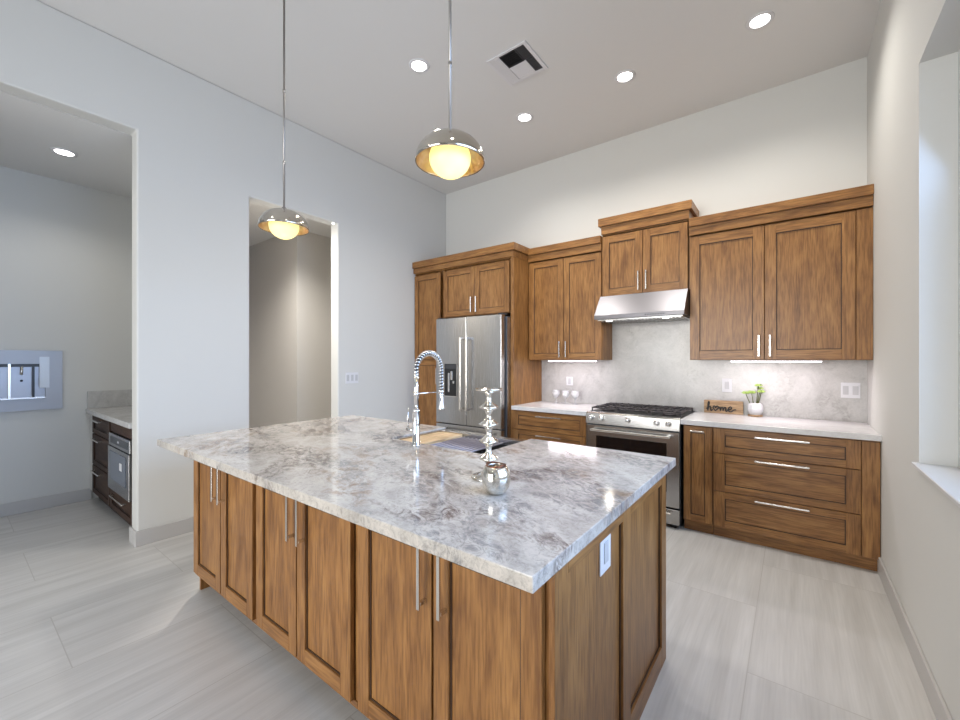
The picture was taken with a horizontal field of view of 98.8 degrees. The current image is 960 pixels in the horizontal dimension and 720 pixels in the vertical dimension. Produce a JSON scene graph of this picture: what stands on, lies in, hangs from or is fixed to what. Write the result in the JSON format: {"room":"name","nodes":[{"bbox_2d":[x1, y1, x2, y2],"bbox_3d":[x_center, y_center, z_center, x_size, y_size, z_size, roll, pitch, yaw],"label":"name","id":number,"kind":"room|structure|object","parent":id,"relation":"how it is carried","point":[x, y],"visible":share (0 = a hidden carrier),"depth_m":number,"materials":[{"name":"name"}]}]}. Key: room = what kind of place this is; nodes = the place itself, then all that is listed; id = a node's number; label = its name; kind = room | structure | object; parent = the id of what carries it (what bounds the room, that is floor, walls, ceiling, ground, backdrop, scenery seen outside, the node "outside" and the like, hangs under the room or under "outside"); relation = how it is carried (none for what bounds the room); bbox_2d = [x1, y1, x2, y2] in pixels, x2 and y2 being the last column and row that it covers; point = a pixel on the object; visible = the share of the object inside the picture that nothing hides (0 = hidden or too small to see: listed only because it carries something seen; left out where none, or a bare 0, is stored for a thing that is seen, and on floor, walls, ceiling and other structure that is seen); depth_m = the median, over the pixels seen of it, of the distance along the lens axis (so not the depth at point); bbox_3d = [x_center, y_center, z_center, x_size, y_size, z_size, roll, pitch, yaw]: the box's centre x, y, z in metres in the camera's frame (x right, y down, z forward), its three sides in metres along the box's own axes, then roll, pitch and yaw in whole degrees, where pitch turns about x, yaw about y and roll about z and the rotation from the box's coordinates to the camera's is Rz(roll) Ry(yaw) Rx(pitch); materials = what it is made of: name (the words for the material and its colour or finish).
{"room":"kitchen","nodes":[
{"label":"kitchen","id":0,"kind":"room"},
{"bbox_2d":[0,166,131,503],"bbox_3d":[-4.504,-0.165,3.444,0.100,3.130,3.220,0,0,37],"label":"wall","id":1,"kind":"structure","parent":0,"point":[66,248],"depth_m":3.96,"materials":[{"name":"grey paint"}]},
{"bbox_2d":[0,350,61,411],"bbox_3d":[-4.226,0.188,3.692,0.042,0.552,0.672,0,0,37],"label":"machine","id":2,"kind":"object","parent":1,"relation":"attached to","point":[29,379],"visible":1,"depth_m":3.80,"materials":[{"name":"grey metal"}]},
{"bbox_2d":[0,488,91,516],"bbox_3d":[-4.639,1.343,3.173,0.013,0.115,2.425,0,0,37],"label":"baseboard","id":3,"kind":"structure","parent":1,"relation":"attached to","point":[12,508],"depth_m":3.87,"materials":[{"name":"grey paint"}]},
{"bbox_2d":[87,390,131,408],"bbox_3d":[-3.732,0.400,4.358,0.020,0.170,0.630,0,0,37],"label":"backsplash","id":4,"kind":"structure","parent":1,"relation":"attached to","point":[111,398],"depth_m":4.23,"materials":[{"name":"grey stone"}]},
{"bbox_2d":[0,91,131,197],"bbox_3d":[-3.884,-1.765,2.972,1.660,0.070,3.220,0,0,37],"label":"ceiling","id":5,"kind":"structure","parent":0,"point":[29,129],"depth_m":3.35,"materials":[{"name":"white paint"}]},
{"bbox_2d":[50,147,77,157],"bbox_3d":[-3.463,-1.727,3.424,0.168,0.006,0.168,0,0,37],"label":"recessed light","id":6,"kind":"object","parent":5,"relation":"attached to","point":[64,152],"visible":1,"depth_m":3.42,"materials":[{"name":"white ceramic"}]},
{"bbox_2d":[0,0,445,530],"bbox_3d":[-3.006,-0.475,2.638,0.140,3.750,8.152,0,0,37],"label":"wall","id":7,"kind":"structure","parent":0,"point":[202,151],"depth_m":3.45,"materials":[{"name":"grey paint"}]},
{"bbox_2d":[129,517,193,546],"bbox_3d":[-2.388,1.343,3.450,0.166,0.115,0.832,0,0,37],"label":"baseboard","id":8,"kind":"structure","parent":7,"relation":"attached to","point":[157,533],"depth_m":3.19,"materials":[{"name":"grey paint"}]},
{"bbox_2d":[345,372,357,383],"bbox_3d":[-1.427,0.199,4.588,0.008,0.122,0.168,0,0,37],"label":"light switch","id":9,"kind":"object","parent":7,"relation":"attached to","point":[350,377],"visible":1,"depth_m":4.58,"materials":[{"name":"white plastic"}]},
{"bbox_2d":[249,232,330,427],"bbox_3d":[-2.584,-0.158,6.484,1.630,3.115,1.522,0,0,37],"label":"wall","id":10,"kind":"structure","parent":0,"point":[290,279],"depth_m":5.66,"materials":[{"name":"grey paint"}]},
{"bbox_2d":[249,202,330,245],"bbox_3d":[-2.546,-1.758,5.700,2.840,0.085,2.722,0,0,37],"label":"ceiling","id":11,"kind":"structure","parent":0,"point":[257,235],"depth_m":5.36,"materials":[{"name":"white paint"}]},
{"bbox_2d":[38,0,880,194],"bbox_3d":[-1.169,-2.400,1.238,4.760,0.100,8.452,0,0,37],"label":"ceiling","id":12,"kind":"structure","parent":0,"point":[350,82],"depth_m":3.17,"materials":[{"name":"white paint"}]},
{"bbox_2d":[258,0,308,239],"bbox_3d":[-1.232,-1.555,2.586,0.294,1.588,0.294,0,0,37],"label":"pendant lamp","id":13,"kind":"object","parent":12,"relation":"hanging from","point":[284,223],"visible":1,"depth_m":2.55,"materials":[{"name":"silver metal"}]},
{"bbox_2d":[408,58,429,72],"bbox_3d":[-0.487,-2.347,3.284,0.168,0.006,0.168,0,0,37],"label":"recessed light","id":14,"kind":"object","parent":12,"relation":"in","point":[417,65],"visible":1,"depth_m":3.28,"materials":[{"name":"white ceramic"}]},
{"bbox_2d":[415,0,484,179],"bbox_3d":[-0.127,-1.561,1.744,0.294,1.576,0.294,0,0,37],"label":"pendant lamp","id":15,"kind":"object","parent":12,"relation":"hanging from","point":[449,153],"visible":1,"depth_m":1.69,"materials":[{"name":"silver metal"}]},
{"bbox_2d":[486,40,547,85],"bbox_3d":[0.297,-2.344,3.269,0.360,0.011,0.360,0,0,37],"label":"ceiling vent","id":16,"kind":"object","parent":12,"relation":"in","point":[520,62],"visible":1,"depth_m":3.25,"materials":[{"name":"white metal"}]},
{"bbox_2d":[516,112,532,122],"bbox_3d":[0.432,-2.347,3.983,0.168,0.006,0.168,0,0,37],"label":"recessed light","id":17,"kind":"object","parent":12,"relation":"in","point":[524,117],"visible":1,"depth_m":3.98,"materials":[{"name":"white plastic"}]},
{"bbox_2d":[614,70,635,83],"bbox_3d":[1.201,-2.347,3.410,0.168,0.006,0.168,0,0,37],"label":"recessed light","id":18,"kind":"object","parent":12,"relation":"in","point":[625,76],"visible":1,"depth_m":3.40,"materials":[{"name":"white plastic"}]},
{"bbox_2d":[746,10,774,30],"bbox_3d":[1.938,-2.347,2.848,0.168,0.006,0.168,0,0,37],"label":"recessed light","id":19,"kind":"object","parent":12,"relation":"in","point":[762,19],"visible":1,"depth_m":2.84,"materials":[{"name":"white ceramic"}]},
{"bbox_2d":[0,498,935,719],"bbox_3d":[-2.259,1.450,2.068,7.700,0.100,8.452,0,0,37],"label":"floor","id":20,"kind":"structure","parent":0,"point":[95,625],"depth_m":2.03,"materials":[{"name":"tile"}]},
{"bbox_2d":[90,415,119,515],"bbox_3d":[-3.417,0.966,4.104,0.829,0.868,0.650,0,0,37],"label":"base cabinet","id":21,"kind":"object","parent":20,"relation":"on","point":[100,428],"visible":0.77,"depth_m":3.87,"materials":[{"name":"brown wood"}]},
{"bbox_2d":[86,406,131,428],"bbox_3d":[-3.124,0.508,3.887,1.558,0.044,0.642,0,0,37],"label":"countertop","id":22,"kind":"structure","parent":21,"relation":"on","point":[121,415],"depth_m":3.73,"materials":[{"name":"grey stone"}]},
{"bbox_2d":[109,422,131,525],"bbox_3d":[-2.798,0.966,3.633,0.722,0.868,0.650,0,0,37],"label":"base cabinet","id":23,"kind":"object","parent":20,"relation":"on","point":[118,503],"visible":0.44,"depth_m":3.39,"materials":[{"name":"brown wood"}]},
{"bbox_2d":[108,432,131,501],"bbox_3d":[-2.821,0.869,3.616,0.654,0.474,0.567,0,0,37],"label":"appliance","id":24,"kind":"object","parent":23,"relation":"in","point":[120,447],"visible":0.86,"depth_m":3.34,"materials":[{"name":"grey metal"}]},
{"bbox_2d":[200,578,209,589],"bbox_3d":[-1.380,0.964,2.935,0.019,0.873,1.134,0,0,37],"label":"cabinet leg","id":25,"kind":"object","parent":20,"relation":"on","point":[203,584],"visible":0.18,"depth_m":2.51,"materials":[{"name":"brown wood"}]},
{"bbox_2d":[194,460,256,624],"bbox_3d":[-1.244,0.964,2.437,0.799,0.873,0.611,0,0,37],"label":"base cabinet","id":26,"kind":"object","parent":20,"relation":"on","point":[224,503],"visible":0.41,"depth_m":2.18,"materials":[{"name":"brown wood"}]},
{"bbox_2d":[256,485,357,708],"bbox_3d":[-0.612,0.964,1.955,0.788,0.873,0.611,0,0,37],"label":"base cabinet","id":27,"kind":"object","parent":20,"relation":"on","point":[307,556],"visible":0.53,"depth_m":1.70,"materials":[{"name":"brown wood"}]},
{"bbox_2d":[415,269,446,425],"bbox_3d":[-0.478,0.142,5.421,0.501,2.515,0.656,0,0,37],"label":"pantry cabinet","id":28,"kind":"object","parent":20,"relation":"on","point":[428,285],"visible":0.38,"depth_m":5.21,"materials":[{"name":"brown wood"}]},
{"bbox_2d":[412,242,529,273],"bbox_3d":[-0.059,-1.187,5.103,1.554,0.142,0.654,0,0,37],"label":"crown molding","id":29,"kind":"structure","parent":28,"relation":"on","point":[506,250],"depth_m":4.72,"materials":[{"name":"brown wood"}]},
{"bbox_2d":[358,525,548,719],"bbox_3d":[0.014,0.964,1.478,0.784,0.873,0.611,0,0,37],"label":"base cabinet","id":30,"kind":"object","parent":20,"relation":"on","point":[439,638],"visible":0.47,"depth_m":1.23,"materials":[{"name":"brown wood"}]},
{"bbox_2d":[157,415,675,593],"bbox_3d":[-0.504,0.506,2.283,2.641,0.040,1.411,0,0,37],"label":"countertop","id":31,"kind":"structure","parent":30,"relation":"on","point":[559,497],"depth_m":1.62,"materials":[{"name":"grey stone"}]},
{"bbox_2d":[406,350,444,446],"bbox_3d":[-0.323,0.214,2.431,0.114,0.544,0.260,0,0,37],"label":"spring faucet","id":32,"kind":"object","parent":31,"relation":"on","point":[415,429],"visible":1,"depth_m":2.33,"materials":[{"name":"silver metal"}]},
{"bbox_2d":[396,429,524,453],"bbox_3d":[-0.126,0.615,2.549,0.704,0.240,0.497,0,0,37],"label":"sink","id":33,"kind":"object","parent":31,"relation":"in","point":[506,441],"visible":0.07,"depth_m":2.68,"materials":[{"name":"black metal"}]},
{"bbox_2d":[402,432,461,444],"bbox_3d":[-0.320,0.514,2.671,0.197,0.022,0.412,0,0,37],"label":"cutting board","id":34,"kind":"object","parent":33,"relation":"on","point":[433,438],"visible":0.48,"depth_m":2.67,"materials":[{"name":"brown wood"}]},
{"bbox_2d":[430,437,502,451],"bbox_3d":[-0.104,0.519,2.507,0.320,0.012,0.410,0,0,37],"label":"drying rack","id":35,"kind":"object","parent":33,"relation":"on","point":[467,444],"visible":0.53,"depth_m":2.52,"materials":[{"name":"grey"}]},
{"bbox_2d":[471,387,502,481],"bbox_3d":[0.036,0.301,1.697,0.144,0.369,0.144,0,0,37],"label":"candlestick","id":36,"kind":"object","parent":31,"relation":"on","point":[488,423],"visible":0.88,"depth_m":1.68,"materials":[{"name":"silver metal"}]},
{"bbox_2d":[481,461,510,494],"bbox_3d":[0.059,0.431,1.499,0.107,0.110,0.107,0,0,37],"label":"jar","id":37,"kind":"object","parent":31,"relation":"on","point":[496,477],"visible":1,"depth_m":1.46,"materials":[{"name":"silver metal"}]},
{"bbox_2d":[436,313,510,437],"bbox_3d":[0.065,0.444,4.880,0.958,1.888,0.818,0,0,37],"label":"refrigerator","id":38,"kind":"object","parent":20,"relation":"on","point":[474,352],"visible":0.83,"depth_m":4.55,"materials":[{"name":"grey metal"}]},
{"bbox_2d":[511,256,541,437],"bbox_3d":[0.534,0.142,4.670,0.040,2.515,0.624,0,0,37],"label":"end panel","id":39,"kind":"object","parent":20,"relation":"on","point":[526,374],"visible":0.4,"depth_m":4.54,"materials":[{"name":"brown wood"}]},
{"bbox_2d":[513,410,587,445],"bbox_3d":[0.859,0.964,4.380,0.825,0.873,0.670,0,0,37],"label":"base cabinet","id":40,"kind":"object","parent":20,"relation":"on","point":[562,428],"visible":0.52,"depth_m":4.12,"materials":[{"name":"brown wood"}]},
{"bbox_2d":[511,401,598,415],"bbox_3d":[0.863,0.506,4.380,0.832,0.040,0.664,0,0,37],"label":"countertop","id":41,"kind":"structure","parent":40,"relation":"on","point":[580,409],"depth_m":4.22,"materials":[{"name":"white stone"}]},
{"bbox_2d":[552,390,559,402],"bbox_3d":[0.855,0.413,4.629,0.084,0.145,0.084,0,0,37],"label":"goblet","id":42,"kind":"object","parent":41,"relation":"on","point":[555,393],"visible":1,"depth_m":4.60,"materials":[{"name":"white glass"}]},
{"bbox_2d":[562,390,568,403],"bbox_3d":[0.947,0.413,4.559,0.084,0.145,0.084,0,0,37],"label":"goblet","id":43,"kind":"object","parent":41,"relation":"on","point":[565,394],"visible":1,"depth_m":4.53,"materials":[{"name":"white glass"}]},
{"bbox_2d":[571,391,578,404],"bbox_3d":[1.038,0.413,4.489,0.084,0.145,0.084,0,0,37],"label":"goblet","id":44,"kind":"object","parent":41,"relation":"on","point":[575,394],"visible":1,"depth_m":4.46,"materials":[{"name":"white glass"}]},
{"bbox_2d":[549,475,665,719],"bbox_3d":[0.524,0.964,1.485,0.016,0.873,1.133,0,0,37],"label":"island end panel","id":45,"kind":"object","parent":20,"relation":"on","point":[607,632],"visible":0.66,"depth_m":1.40,"materials":[{"name":"brown wood"}]},
{"bbox_2d":[599,533,610,576],"bbox_3d":[0.407,0.622,1.333,0.008,0.127,0.090,0,0,37],"label":"wall outlet","id":46,"kind":"object","parent":45,"relation":"attached to","point":[605,545],"visible":0.79,"depth_m":1.32,"materials":[{"name":"white plastic"}]},
{"bbox_2d":[586,402,694,527],"bbox_3d":[1.498,0.922,3.855,0.808,0.956,0.722,0,0,37],"label":"gas range","id":47,"kind":"object","parent":20,"relation":"on","point":[658,430],"visible":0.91,"depth_m":3.56,"materials":[{"name":"grey metal"}]},
{"bbox_2d":[591,409,694,417],"bbox_3d":[1.544,0.500,3.915,0.808,0.030,0.570,0,0,37],"label":"cooktop","id":48,"kind":"object","parent":47,"relation":"in","point":[687,413],"depth_m":3.73,"materials":[{"name":"black metal"}]},
{"bbox_2d":[684,425,713,533],"bbox_3d":[1.938,0.964,3.558,0.213,0.873,0.670,0,0,37],"label":"base cabinet","id":49,"kind":"object","parent":20,"relation":"on","point":[698,440],"visible":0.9,"depth_m":3.33,"materials":[{"name":"brown wood"}]},
{"bbox_2d":[713,427,880,570],"bbox_3d":[2.405,0.964,3.202,0.959,0.873,0.670,0,0,37],"label":"base cabinet","id":50,"kind":"object","parent":20,"relation":"on","point":[819,497],"visible":0.96,"depth_m":2.93,"materials":[{"name":"brown wood"}]},
{"bbox_2d":[680,411,881,441],"bbox_3d":[2.316,0.506,3.273,1.192,0.040,0.664,0,0,37],"label":"countertop","id":51,"kind":"structure","parent":50,"relation":"on","point":[813,427],"depth_m":3.10,"materials":[{"name":"white stone"}]},
{"bbox_2d":[704,400,742,414],"bbox_3d":[2.207,0.427,3.732,0.308,0.117,0.025,0,0,37],"label":"wooden sign","id":52,"kind":"object","parent":51,"relation":"on","point":[710,406],"visible":1,"depth_m":3.72,"materials":[{"name":"brown wood"}]},
{"bbox_2d":[741,384,765,416],"bbox_3d":[2.369,0.345,3.560,0.178,0.281,0.120,0,0,37],"label":"potted plant","id":53,"kind":"object","parent":51,"relation":"on","point":[756,409],"visible":1,"depth_m":3.52,"materials":[{"name":"green plant"}]},
{"bbox_2d":[446,57,866,422],"bbox_3d":[0.248,-0.475,5.358,7.700,3.750,0.120,0,0,37],"label":"wall","id":54,"kind":"structure","parent":0,"point":[806,136],"depth_m":3.90,"materials":[{"name":"grey paint"}]},
{"bbox_2d":[443,257,510,317],"bbox_3d":[0.115,-0.815,4.969,0.988,0.600,0.656,0,0,37],"label":"upper cabinet","id":55,"kind":"object","parent":54,"relation":"attached to","point":[484,288],"visible":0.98,"depth_m":4.71,"materials":[{"name":"brown wood"}]},
{"bbox_2d":[527,235,611,359],"bbox_3d":[0.970,-0.624,4.507,0.850,1.247,0.357,0,0,37],"label":"upper cabinet","id":56,"kind":"object","parent":54,"relation":"attached to","point":[565,278],"visible":0.94,"depth_m":4.36,"materials":[{"name":"brown wood"}]},
{"bbox_2d":[548,360,596,361],"bbox_3d":[0.982,0.009,4.407,0.550,0.016,0.050,0,0,37],"label":"light","id":57,"kind":"object","parent":56,"relation":"attached to","point":[548,360],"visible":1,"depth_m":4.38,"materials":[{"name":"white plastic"}]},
{"bbox_2d":[548,361,596,361],"bbox_3d":[0.982,0.014,4.407,0.540,0.006,0.040,0,0,37],"label":"diffuser","id":58,"kind":"object","parent":57,"relation":"attached to","point":[548,361],"depth_m":4.38,"materials":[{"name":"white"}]},
{"bbox_2d":[598,199,698,296],"bbox_3d":[1.627,-1.022,4.006,0.850,0.780,0.357,0,0,37],"label":"upper cabinet","id":59,"kind":"object","parent":54,"relation":"attached to","point":[646,250],"visible":0.86,"depth_m":3.86,"materials":[{"name":"brown wood"}]},
{"bbox_2d":[594,288,689,323],"bbox_3d":[1.572,-0.501,3.936,0.795,0.258,0.511,0,0,37],"label":"range hood","id":60,"kind":"object","parent":59,"relation":"attached to","point":[668,305],"visible":0.97,"depth_m":3.77,"materials":[{"name":"grey metal"}]},
{"bbox_2d":[542,320,866,422],"bbox_3d":[1.866,0.043,4.041,2.838,0.886,0.012,0,0,37],"label":"backsplash","id":61,"kind":"structure","parent":54,"relation":"attached to","point":[651,364],"depth_m":3.93,"materials":[{"name":"white stone"}]},
{"bbox_2d":[566,377,572,384],"bbox_3d":[1.018,0.240,4.675,0.077,0.096,0.008,0,0,37],"label":"wall outlet","id":62,"kind":"object","parent":61,"relation":"attached to","point":[569,380],"visible":1,"depth_m":4.67,"materials":[{"name":"white plastic"}]},
{"bbox_2d":[722,378,731,391],"bbox_3d":[2.246,0.230,3.739,0.080,0.124,0.008,0,0,37],"label":"wall outlet","id":63,"kind":"object","parent":61,"relation":"attached to","point":[726,382],"visible":1,"depth_m":3.74,"materials":[{"name":"white plastic"}]},
{"bbox_2d":[841,382,859,398],"bbox_3d":[2.912,0.239,3.232,0.115,0.122,0.008,0,0,37],"label":"wall outlet","id":64,"kind":"object","parent":61,"relation":"attached to","point":[848,390],"visible":1,"depth_m":3.23,"materials":[{"name":"white plastic"}]},
{"bbox_2d":[689,184,873,359],"bbox_3d":[2.417,-0.624,3.404,1.187,1.247,0.357,0,0,37],"label":"upper cabinet","id":65,"kind":"object","parent":54,"relation":"attached to","point":[792,279],"visible":1,"depth_m":3.23,"materials":[{"name":"brown wood"}]},
{"bbox_2d":[730,360,821,361],"bbox_3d":[2.385,0.009,3.338,0.606,0.016,0.050,0,0,37],"label":"light","id":66,"kind":"object","parent":65,"relation":"attached to","point":[730,360],"visible":1,"depth_m":3.31,"materials":[{"name":"white plastic"}]},
{"bbox_2d":[731,361,821,361],"bbox_3d":[2.385,0.014,3.338,0.596,0.006,0.040,0,0,37],"label":"diffuser","id":67,"kind":"object","parent":66,"relation":"attached to","point":[731,361],"depth_m":3.31,"materials":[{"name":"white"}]},
{"bbox_2d":[867,0,959,719],"bbox_3d":[0.609,-0.475,-0.117,0.200,3.750,8.152,0,0,37],"label":"wall","id":68,"kind":"structure","parent":0,"point":[912,57],"depth_m":1.87,"materials":[{"name":"grey paint"}]},
{"bbox_2d":[877,557,952,719],"bbox_3d":[0.345,1.343,-0.288,0.013,0.115,7.560,0,0,37],"label":"baseboard","id":69,"kind":"structure","parent":68,"relation":"attached to","point":[940,709],"depth_m":1.87,"materials":[{"name":"grey paint"}]},
{"bbox_2d":[911,49,959,507],"bbox_3d":[1.344,-0.431,0.893,0.190,1.837,2.390,0,0,37],"label":"window","id":70,"kind":"structure","parent":68,"relation":"in","point":[946,479],"depth_m":1.78,"materials":[{"name":"grey paint"}]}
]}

